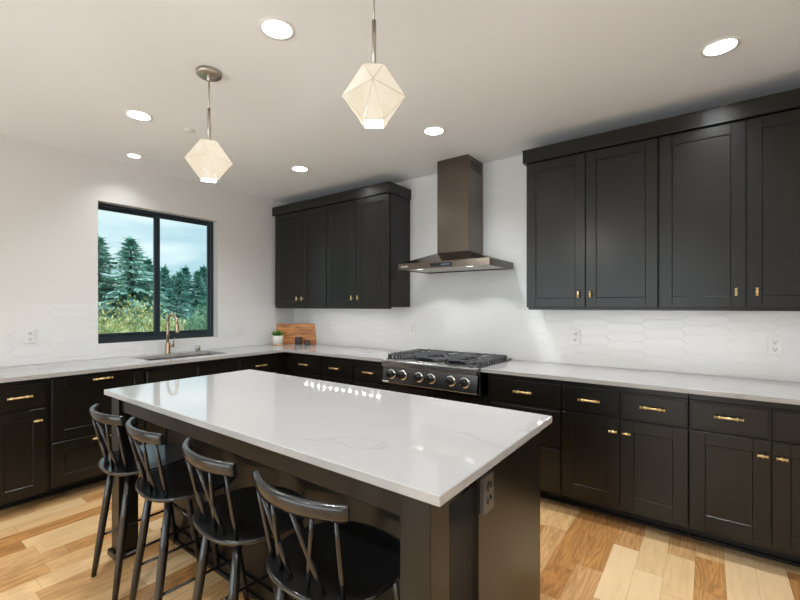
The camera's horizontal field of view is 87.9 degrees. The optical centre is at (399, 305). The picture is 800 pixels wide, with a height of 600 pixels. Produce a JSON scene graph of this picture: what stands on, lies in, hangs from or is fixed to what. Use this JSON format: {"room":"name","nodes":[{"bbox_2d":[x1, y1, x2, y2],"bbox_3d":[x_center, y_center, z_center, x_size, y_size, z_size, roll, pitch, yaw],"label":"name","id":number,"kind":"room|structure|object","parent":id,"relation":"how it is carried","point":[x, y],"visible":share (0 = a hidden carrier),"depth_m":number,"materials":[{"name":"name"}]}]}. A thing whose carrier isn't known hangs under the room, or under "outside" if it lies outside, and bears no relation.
{"room":"kitchen","nodes":[
{"label":"kitchen","id":0,"kind":"room"},
{"bbox_2d":[0,134,285,366],"bbox_3d":[-3.021,0.046,3.176,0.150,2.658,5.700,0,0,37],"label":"wall","id":1,"kind":"structure","parent":0,"point":[50,196],"depth_m":3.52,"materials":[{"name":"white paint"}]},
{"bbox_2d":[0,304,293,367],"bbox_3d":[-2.220,0.223,4.126,0.007,0.476,2.920,0,0,37],"label":"backsplash","id":2,"kind":"structure","parent":1,"relation":"attached to","point":[64,332],"depth_m":3.50,"materials":[{"name":"white tile"}]},
{"bbox_2d":[24,328,35,342],"bbox_3d":[-2.876,0.232,3.224,0.010,0.115,0.072,0,0,37],"label":"wall outlet","id":3,"kind":"object","parent":2,"relation":"attached to","point":[29,333],"visible":1,"depth_m":3.22,"materials":[{"name":"white plastic"}]},
{"bbox_2d":[98,202,212,343],"bbox_3d":[-2.381,-0.290,4.101,0.067,1.250,1.096,0,0,37],"label":"window","id":4,"kind":"structure","parent":1,"relation":"in","point":[156,334],"depth_m":4.07,"materials":[{"name":"black plastic"}]},
{"bbox_2d":[273,335,282,343],"bbox_3d":[-1.443,0.400,4.904,0.120,0.098,0.120,0,0,37],"label":"pot","id":5,"kind":"object","parent":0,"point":[277,339],"depth_m":4.86,"materials":[{"name":"white ceramic"}]},
{"bbox_2d":[0,0,799,203],"bbox_3d":[-0.951,-1.283,1.644,5.300,0.001,5.700,0,0,37],"label":"ceiling","id":6,"kind":"structure","parent":0,"point":[503,79],"depth_m":2.28,"materials":[{"name":"white paint"}]},
{"bbox_2d":[125,153,142,158],"bbox_3d":[-2.277,-1.312,3.550,0.124,0.066,0.124,0,0,37],"label":"ceiling light","id":7,"kind":"object","parent":6,"relation":"attached to","point":[130,155],"visible":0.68,"depth_m":3.58,"materials":[{"name":"white plastic"}]},
{"bbox_2d":[124,110,152,120],"bbox_3d":[-1.759,-1.312,2.794,0.164,0.066,0.164,0,0,37],"label":"ceiling light","id":8,"kind":"object","parent":6,"relation":"attached to","point":[134,114],"visible":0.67,"depth_m":2.83,"materials":[{"name":"white plastic"}]},
{"bbox_2d":[184,128,195,132],"bbox_3d":[-1.532,-1.279,3.025,0.076,0.006,0.076,0,0,37],"label":"sprinkler cover","id":9,"kind":"object","parent":6,"relation":"attached to","point":[189,130],"visible":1,"depth_m":3.02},
{"bbox_2d":[184,65,232,182],"bbox_3d":[-1.048,-0.986,2.275,0.173,0.593,0.173,0,0,20],"label":"pendant lamp","id":10,"kind":"object","parent":6,"relation":"hanging from","point":[207,158],"visible":1,"depth_m":2.23,"materials":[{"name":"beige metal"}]},
{"bbox_2d":[202,178,215,182],"bbox_3d":[-1.048,-0.689,2.275,0.071,0.001,0.071,0,0,-25],"label":"diffuser","id":11,"kind":"object","parent":10,"relation":"attached to","point":[203,179],"depth_m":2.28,"materials":[{"name":"white glass"}]},
{"bbox_2d":[258,17,294,40],"bbox_3d":[-0.570,-1.312,1.921,0.164,0.066,0.164,0,0,37],"label":"ceiling light","id":12,"kind":"object","parent":6,"relation":"attached to","point":[275,28],"visible":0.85,"depth_m":1.96,"materials":[{"name":"white plastic"}]},
{"bbox_2d":[291,166,308,171],"bbox_3d":[-0.938,-1.312,3.887,0.164,0.066,0.164,0,0,37],"label":"ceiling light","id":13,"kind":"object","parent":6,"relation":"attached to","point":[295,168],"visible":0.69,"depth_m":3.93,"materials":[{"name":"white plastic"}]},
{"bbox_2d":[342,0,405,127],"bbox_3d":[-0.099,-0.986,1.573,0.173,0.593,0.173,0,0,43],"label":"pendant lamp","id":14,"kind":"object","parent":6,"relation":"hanging from","point":[373,94],"visible":1,"depth_m":1.53,"materials":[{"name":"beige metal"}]},
{"bbox_2d":[364,120,382,127],"bbox_3d":[-0.099,-0.689,1.573,0.071,0.001,0.071,0,0,-2],"label":"diffuser","id":15,"kind":"object","parent":14,"relation":"attached to","point":[368,123],"depth_m":1.57,"materials":[{"name":"white glass"}]},
{"bbox_2d":[423,126,444,135],"bbox_3d":[0.250,-1.312,3.042,0.164,0.066,0.164,0,0,37],"label":"ceiling light","id":16,"kind":"object","parent":6,"relation":"attached to","point":[433,130],"visible":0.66,"depth_m":3.09,"materials":[{"name":"white plastic"}]},
{"bbox_2d":[700,36,740,57],"bbox_3d":[1.586,-1.312,2.055,0.164,0.066,0.164,0,0,37],"label":"ceiling light","id":17,"kind":"object","parent":6,"relation":"attached to","point":[721,46],"visible":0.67,"depth_m":2.09,"materials":[{"name":"white plastic"}]},
{"bbox_2d":[0,475,799,599],"bbox_3d":[-0.951,1.405,1.644,5.300,0.060,5.700,0,0,37],"label":"floor","id":18,"kind":"structure","parent":0,"point":[47,544],"depth_m":2.22,"materials":[{"name":"brown wood"}]},
{"bbox_2d":[0,378,48,509],"bbox_3d":[-2.720,0.932,2.893,0.645,0.886,0.301,0,0,37],"label":"base cabinet","id":19,"kind":"object","parent":18,"relation":"on","point":[24,405],"visible":0.99,"depth_m":2.74,"materials":[{"name":"black paint"}]},
{"bbox_2d":[41,367,143,497],"bbox_3d":[-2.450,0.932,3.257,0.645,0.886,0.600,0,0,37],"label":"base cabinet","id":20,"kind":"object","parent":18,"relation":"on","point":[75,452],"visible":0.62,"depth_m":2.98,"materials":[{"name":"black paint"}]},
{"bbox_2d":[89,404,199,599],"bbox_3d":[-1.323,0.940,2.146,0.434,0.874,0.451,0,0,40],"label":"counter stool","id":21,"kind":"object","parent":18,"relation":"on","point":[122,462],"visible":0.77,"depth_m":2.06,"materials":[{"name":"black paint"}]},
{"bbox_2d":[125,416,248,599],"bbox_3d":[-0.975,0.940,1.884,0.434,0.874,0.451,0,0,44],"label":"counter stool","id":22,"kind":"object","parent":18,"relation":"on","point":[168,484],"visible":0.78,"depth_m":1.79,"materials":[{"name":"black paint"}]},
{"bbox_2d":[144,354,237,443],"bbox_3d":[-2.026,0.932,3.832,0.643,0.886,0.822,0,0,37],"label":"base cabinet","id":23,"kind":"object","parent":18,"relation":"on","point":[153,374],"visible":0.13,"depth_m":3.60,"materials":[{"name":"black paint"}]},
{"bbox_2d":[182,437,305,599],"bbox_3d":[-0.569,0.940,1.581,0.434,0.874,0.451,0,0,44],"label":"counter stool","id":24,"kind":"object","parent":18,"relation":"on","point":[233,518],"visible":0.81,"depth_m":1.47,"materials":[{"name":"black paint"}]},
{"bbox_2d":[238,352,286,374],"bbox_3d":[-1.436,0.932,4.628,0.645,0.886,1.153,0,0,37],"label":"base cabinet","id":25,"kind":"object","parent":18,"relation":"on","point":[273,362],"visible":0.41,"depth_m":4.24,"materials":[{"name":"black paint"}]},
{"bbox_2d":[0,344,411,382],"bbox_3d":[-1.409,0.475,3.524,2.012,0.028,2.908,0,0,37],"label":"countertop","id":26,"kind":"structure","parent":25,"relation":"on","point":[38,371],"depth_m":3.65,"materials":[{"name":"white stone"}]},
{"bbox_2d":[164,313,179,353],"bbox_3d":[-2.147,0.264,3.947,0.240,0.393,0.093,0,0,37],"label":"tap","id":27,"kind":"object","parent":26,"relation":"on","point":[168,345],"visible":1,"depth_m":3.97,"materials":[{"name":"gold metal"}]},
{"bbox_2d":[164,342,170,353],"bbox_3d":[-2.234,0.405,3.987,0.054,0.112,0.054,0,0,37],"label":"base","id":28,"kind":"object","parent":27,"relation":"attached to","point":[167,345],"depth_m":3.97,"materials":[{"name":"gold metal"}]},
{"bbox_2d":[272,329,285,344],"bbox_3d":[-1.446,0.366,4.894,0.216,0.190,0.204,0,0,37],"label":"potted succulent","id":29,"kind":"object","parent":26,"relation":"on","point":[277,336],"visible":0.98,"depth_m":4.86,"materials":[{"name":"white ceramic"}]},
{"bbox_2d":[276,324,315,343],"bbox_3d":[-1.263,0.340,5.058,0.490,0.245,0.047,0,0,0],"label":"cutting board","id":30,"kind":"object","parent":26,"relation":"on","point":[306,331],"visible":0.71,"depth_m":5.05,"materials":[{"name":"brown wood"}]},
{"bbox_2d":[295,336,301,344],"bbox_3d":[-1.212,0.412,4.947,0.084,0.097,0.084,0,0,37],"label":"candle","id":31,"kind":"object","parent":26,"relation":"on","point":[298,340],"visible":1,"depth_m":4.91,"materials":[{"name":"black glass"}]},
{"bbox_2d":[287,352,321,379],"bbox_3d":[-0.838,0.932,4.503,0.533,0.886,0.645,0,0,37],"label":"drawer","id":32,"kind":"object","parent":18,"relation":"on","point":[299,365],"visible":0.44,"depth_m":4.25,"materials":[{"name":"black paint"}]},
{"bbox_2d":[107,397,539,599],"bbox_3d":[-0.506,0.933,2.020,2.116,0.884,0.886,0,0,37],"label":"kitchen island","id":33,"kind":"object","parent":18,"relation":"on","point":[450,551],"visible":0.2,"depth_m":1.49,"materials":[{"name":"black paint"}]},
{"bbox_2d":[104,369,551,506],"bbox_3d":[-0.496,0.475,2.010,2.150,0.029,0.910,0,0,37],"label":"island countertop","id":34,"kind":"structure","parent":33,"relation":"on","point":[425,449],"depth_m":1.62,"materials":[{"name":"white stone"}]},
{"bbox_2d":[480,470,493,514],"bbox_3d":[0.275,0.587,1.305,0.019,0.115,0.072,0,0,37],"label":"island outlet","id":35,"kind":"object","parent":33,"relation":"attached to","point":[486,480],"visible":0.99,"depth_m":1.29,"materials":[{"name":"grey plastic"}]},
{"bbox_2d":[487,481,491,490],"bbox_3d":[0.281,0.566,1.300,0.003,0.031,0.031,0,0,37],"label":"socket","id":36,"kind":"object","parent":35,"relation":"attached to","point":[489,483],"depth_m":1.30,"materials":[{"name":"grey plastic"}]},
{"bbox_2d":[487,494,491,504],"bbox_3d":[0.281,0.608,1.300,0.003,0.031,0.031,0,0,37],"label":"socket","id":37,"kind":"object","parent":35,"relation":"attached to","point":[489,496],"depth_m":1.30,"materials":[{"name":"grey plastic"}]},
{"bbox_2d":[252,469,399,599],"bbox_3d":[-0.196,0.940,1.290,0.434,0.874,0.451,0,0,37],"label":"counter stool","id":38,"kind":"object","parent":18,"relation":"on","point":[338,557],"visible":0.99,"depth_m":1.20,"materials":[{"name":"black paint"}]},
{"bbox_2d":[321,356,354,384],"bbox_3d":[-0.445,0.932,4.212,0.439,0.886,0.645,0,0,37],"label":"drawer","id":39,"kind":"object","parent":18,"relation":"on","point":[333,369],"visible":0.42,"depth_m":3.97,"materials":[{"name":"black paint"}]},
{"bbox_2d":[353,359,388,390],"bbox_3d":[-0.102,0.932,3.958,0.409,0.886,0.645,0,0,37],"label":"base cabinet","id":40,"kind":"object","parent":18,"relation":"on","point":[369,374],"visible":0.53,"depth_m":3.73,"materials":[{"name":"black paint"}]},
{"bbox_2d":[388,383,487,405],"bbox_3d":[0.436,1.019,3.561,0.922,0.712,0.643,0,0,37],"label":"base cabinet","id":41,"kind":"object","parent":18,"relation":"on","point":[447,395],"visible":0.15,"depth_m":3.29,"materials":[{"name":"black paint"}]},
{"bbox_2d":[488,373,567,503],"bbox_3d":[1.021,0.932,3.127,0.528,0.886,0.645,0,0,37],"label":"base cabinet","id":42,"kind":"object","parent":18,"relation":"on","point":[518,393],"visible":0.41,"depth_m":2.82,"materials":[{"name":"black paint"}]},
{"bbox_2d":[481,359,799,404],"bbox_3d":[1.627,0.475,2.689,2.098,0.028,0.638,0,0,37],"label":"countertop","id":43,"kind":"structure","parent":42,"relation":"on","point":[786,392],"depth_m":2.60,"materials":[{"name":"white stone"}]},
{"bbox_2d":[382,349,511,395],"bbox_3d":[0.392,0.535,3.525,0.879,0.252,0.722,0,0,37],"label":"gas rangetop","id":44,"kind":"object","parent":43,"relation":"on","point":[461,372],"visible":1,"depth_m":3.28,"materials":[{"name":"grey metal"}]},
{"bbox_2d":[386,354,511,367],"bbox_3d":[0.420,0.454,3.562,0.879,0.005,0.629,0,0,37],"label":"drip tray","id":45,"kind":"object","parent":44,"relation":"on","point":[411,359],"depth_m":3.33,"materials":[{"name":"grey metal"}]},
{"bbox_2d":[562,381,689,536],"bbox_3d":[1.512,0.932,2.764,0.690,0.886,0.645,0,0,37],"label":"base cabinet","id":46,"kind":"object","parent":18,"relation":"on","point":[625,450],"visible":0.98,"depth_m":2.52,"materials":[{"name":"black paint"}]},
{"bbox_2d":[689,394,799,566],"bbox_3d":[2.128,0.932,2.307,0.838,0.886,0.645,0,0,37],"label":"base cabinet","id":47,"kind":"object","parent":18,"relation":"on","point":[744,455],"visible":0.99,"depth_m":2.19,"materials":[{"name":"black paint"}]},
{"bbox_2d":[338,180,791,381],"bbox_3d":[0.760,0.046,3.829,5.150,2.658,0.150,0,0,37],"label":"wall","id":48,"kind":"structure","parent":0,"point":[407,184],"depth_m":4.22,"materials":[{"name":"white paint"}]},
{"bbox_2d":[275,206,327,308],"bbox_3d":[-1.065,-0.524,4.841,0.901,1.106,0.375,0,0,37],"label":"upper cabinet","id":49,"kind":"object","parent":48,"relation":"attached to","point":[301,236],"visible":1,"depth_m":4.69,"materials":[{"name":"black paint"}]},
{"bbox_2d":[272,181,410,216],"bbox_3d":[-0.708,-1.126,4.582,1.784,0.098,0.368,0,0,37],"label":"crown molding","id":50,"kind":"structure","parent":49,"relation":"on","point":[385,187],"depth_m":4.25,"materials":[{"name":"black paint"}]},
{"bbox_2d":[327,193,409,308],"bbox_3d":[-0.356,-0.524,4.316,0.862,1.106,0.375,0,0,37],"label":"upper cabinet","id":51,"kind":"object","parent":48,"relation":"attached to","point":[368,238],"visible":1,"depth_m":4.14,"materials":[{"name":"black paint"}]},
{"bbox_2d":[398,154,512,273],"bbox_3d":[0.479,-0.798,3.624,0.869,0.967,0.494,0,0,37],"label":"range hood","id":52,"kind":"object","parent":48,"relation":"attached to","point":[460,178],"visible":1,"depth_m":3.58,"materials":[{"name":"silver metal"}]},
{"bbox_2d":[294,155,799,381],"bbox_3d":[0.654,-0.410,3.811,5.000,1.743,0.007,0,0,37],"label":"backsplash","id":53,"kind":"structure","parent":48,"relation":"attached to","point":[483,312],"depth_m":3.54,"materials":[{"name":"white tile"}]},
{"bbox_2d":[328,322,332,331],"bbox_3d":[-0.819,0.247,4.889,0.072,0.115,0.010,0,0,37],"label":"wall outlet","id":54,"kind":"object","parent":53,"relation":"attached to","point":[330,324],"visible":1,"depth_m":4.88,"materials":[{"name":"white plastic"}]},
{"bbox_2d":[410,323,415,333],"bbox_3d":[0.126,0.227,4.190,0.072,0.115,0.010,0,0,37],"label":"wall outlet","id":55,"kind":"object","parent":53,"relation":"attached to","point":[412,325],"visible":1,"depth_m":4.18,"materials":[{"name":"white plastic"}]},
{"bbox_2d":[571,330,579,343],"bbox_3d":[1.379,0.245,3.262,0.072,0.115,0.010,0,0,37],"label":"wall outlet","id":56,"kind":"object","parent":53,"relation":"attached to","point":[575,334],"visible":1,"depth_m":3.26,"materials":[{"name":"white plastic"}]},
{"bbox_2d":[767,336,782,355],"bbox_3d":[2.320,0.248,2.566,0.072,0.115,0.010,0,0,37],"label":"wall outlet","id":57,"kind":"object","parent":53,"relation":"attached to","point":[774,344],"visible":1,"depth_m":2.56,"materials":[{"name":"white plastic"}]},
{"bbox_2d":[527,138,658,309],"bbox_3d":[1.392,-0.524,3.022,0.860,1.106,0.375,0,0,37],"label":"upper cabinet","id":58,"kind":"object","parent":48,"relation":"attached to","point":[593,216],"visible":0.98,"depth_m":2.87,"materials":[{"name":"black paint"}]},
{"bbox_2d":[659,109,799,310],"bbox_3d":[2.087,-0.524,2.508,0.868,1.106,0.375,0,0,37],"label":"upper cabinet","id":59,"kind":"object","parent":48,"relation":"attached to","point":[729,193],"visible":1,"depth_m":2.43,"materials":[{"name":"black paint"}]},
{"bbox_2d":[522,88,799,166],"bbox_3d":[1.736,-1.126,2.773,1.749,0.098,0.368,0,0,37],"label":"crown molding","id":60,"kind":"structure","parent":59,"relation":"on","point":[788,100],"depth_m":2.58,"materials":[{"name":"black paint"}]},
{"label":"outside","id":61,"kind":"structure","parent":0,"visible":0},
{"bbox_3d":[-13.506,2.475,23.005,39.400,0.200,38.000,0,0,37],"label":"ground","id":62,"kind":"structure","parent":61,"visible":0},
{"bbox_2d":[98,235,129,332],"bbox_3d":[-10.407,0.161,14.137,3.774,5.421,3.701,0,0,-14],"label":"conifer tree","id":63,"kind":"object","parent":62,"relation":"on","point":[102,251],"visible":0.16,"depth_m":14.13,"materials":[{"name":"green plant"}]},
{"bbox_2d":[98,300,143,333],"bbox_3d":[-6.430,1.144,8.847,2.452,2.589,2.263,0,0,37],"label":"shrub","id":64,"kind":"object","parent":62,"relation":"on","point":[103,326],"visible":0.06,"depth_m":8.95,"materials":[{"name":"green plant"}]},
{"bbox_2d":[98,235,179,332],"bbox_3d":[-9.550,0.170,14.710,4.134,5.332,4.081,0,0,26],"label":"conifer tree","id":65,"kind":"object","parent":62,"relation":"on","point":[130,275],"visible":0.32,"depth_m":14.35,"materials":[{"name":"green plant"}]},
{"bbox_2d":[100,294,184,332],"bbox_3d":[-7.320,1.048,11.727,2.777,2.830,3.101,0,0,37],"label":"shrub","id":66,"kind":"object","parent":62,"relation":"on","point":[138,317],"visible":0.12,"depth_m":11.53,"materials":[{"name":"green plant"}]},
{"bbox_2d":[135,256,174,329],"bbox_3d":[-9.482,0.313,15.341,2.720,4.414,2.839,0,0,37],"label":"conifer tree","id":67,"kind":"object","parent":62,"relation":"on","point":[147,261],"visible":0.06,"depth_m":15.36,"materials":[{"name":"green plant"}]},
{"bbox_2d":[139,311,185,331],"bbox_3d":[-5.571,1.287,9.724,2.178,2.333,2.057,0,0,37],"label":"shrub","id":68,"kind":"object","parent":62,"relation":"on","point":[173,321],"visible":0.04,"depth_m":9.68,"materials":[{"name":"green plant"}]},
{"bbox_2d":[160,264,185,330],"bbox_3d":[-9.855,0.391,17.245,2.370,4.360,2.536,0,0,37],"label":"conifer tree","id":69,"kind":"object","parent":62,"relation":"on","point":[164,277],"visible":0.2,"depth_m":17.28,"materials":[{"name":"green plant"}]},
{"bbox_2d":[167,270,198,328],"bbox_3d":[-9.492,0.488,17.844,2.588,4.163,2.405,0,0,37],"label":"conifer tree","id":70,"kind":"object","parent":62,"relation":"on","point":[179,280],"visible":0.33,"depth_m":17.76,"materials":[{"name":"green plant"}]},
{"bbox_2d":[173,265,202,327],"bbox_3d":[-9.764,0.263,18.975,2.769,4.433,2.522,0,0,37],"label":"conifer tree","id":71,"kind":"object","parent":62,"relation":"on","point":[186,273],"visible":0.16,"depth_m":19.00,"materials":[{"name":"green plant"}]},
{"bbox_2d":[174,310,206,329],"bbox_3d":[-5.384,1.286,10.946,1.836,2.379,1.839,0,0,-26],"label":"shrub","id":72,"kind":"object","parent":62,"relation":"on","point":[192,316],"visible":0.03,"depth_m":10.88,"materials":[{"name":"green plant"}]},
{"bbox_2d":[180,302,206,328],"bbox_3d":[-6.250,1.139,13.787,2.854,2.617,3.137,0,0,37],"label":"shrub","id":73,"kind":"object","parent":62,"relation":"on","point":[204,311],"visible":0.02,"depth_m":13.53,"materials":[{"name":"green plant"}]},
{"bbox_2d":[189,269,206,328],"bbox_3d":[-9.530,0.349,19.494,2.416,4.263,2.538,0,0,37],"label":"conifer tree","id":74,"kind":"object","parent":62,"relation":"on","point":[197,275],"visible":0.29,"depth_m":19.40,"materials":[{"name":"green plant"}]},
{"bbox_2d":[193,263,206,313],"bbox_3d":[-9.542,0.215,20.202,2.547,4.643,2.729,0,0,37],"label":"conifer tree","id":75,"kind":"object","parent":62,"relation":"on","point":[204,274],"visible":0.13,"depth_m":20.16,"materials":[{"name":"green plant"}]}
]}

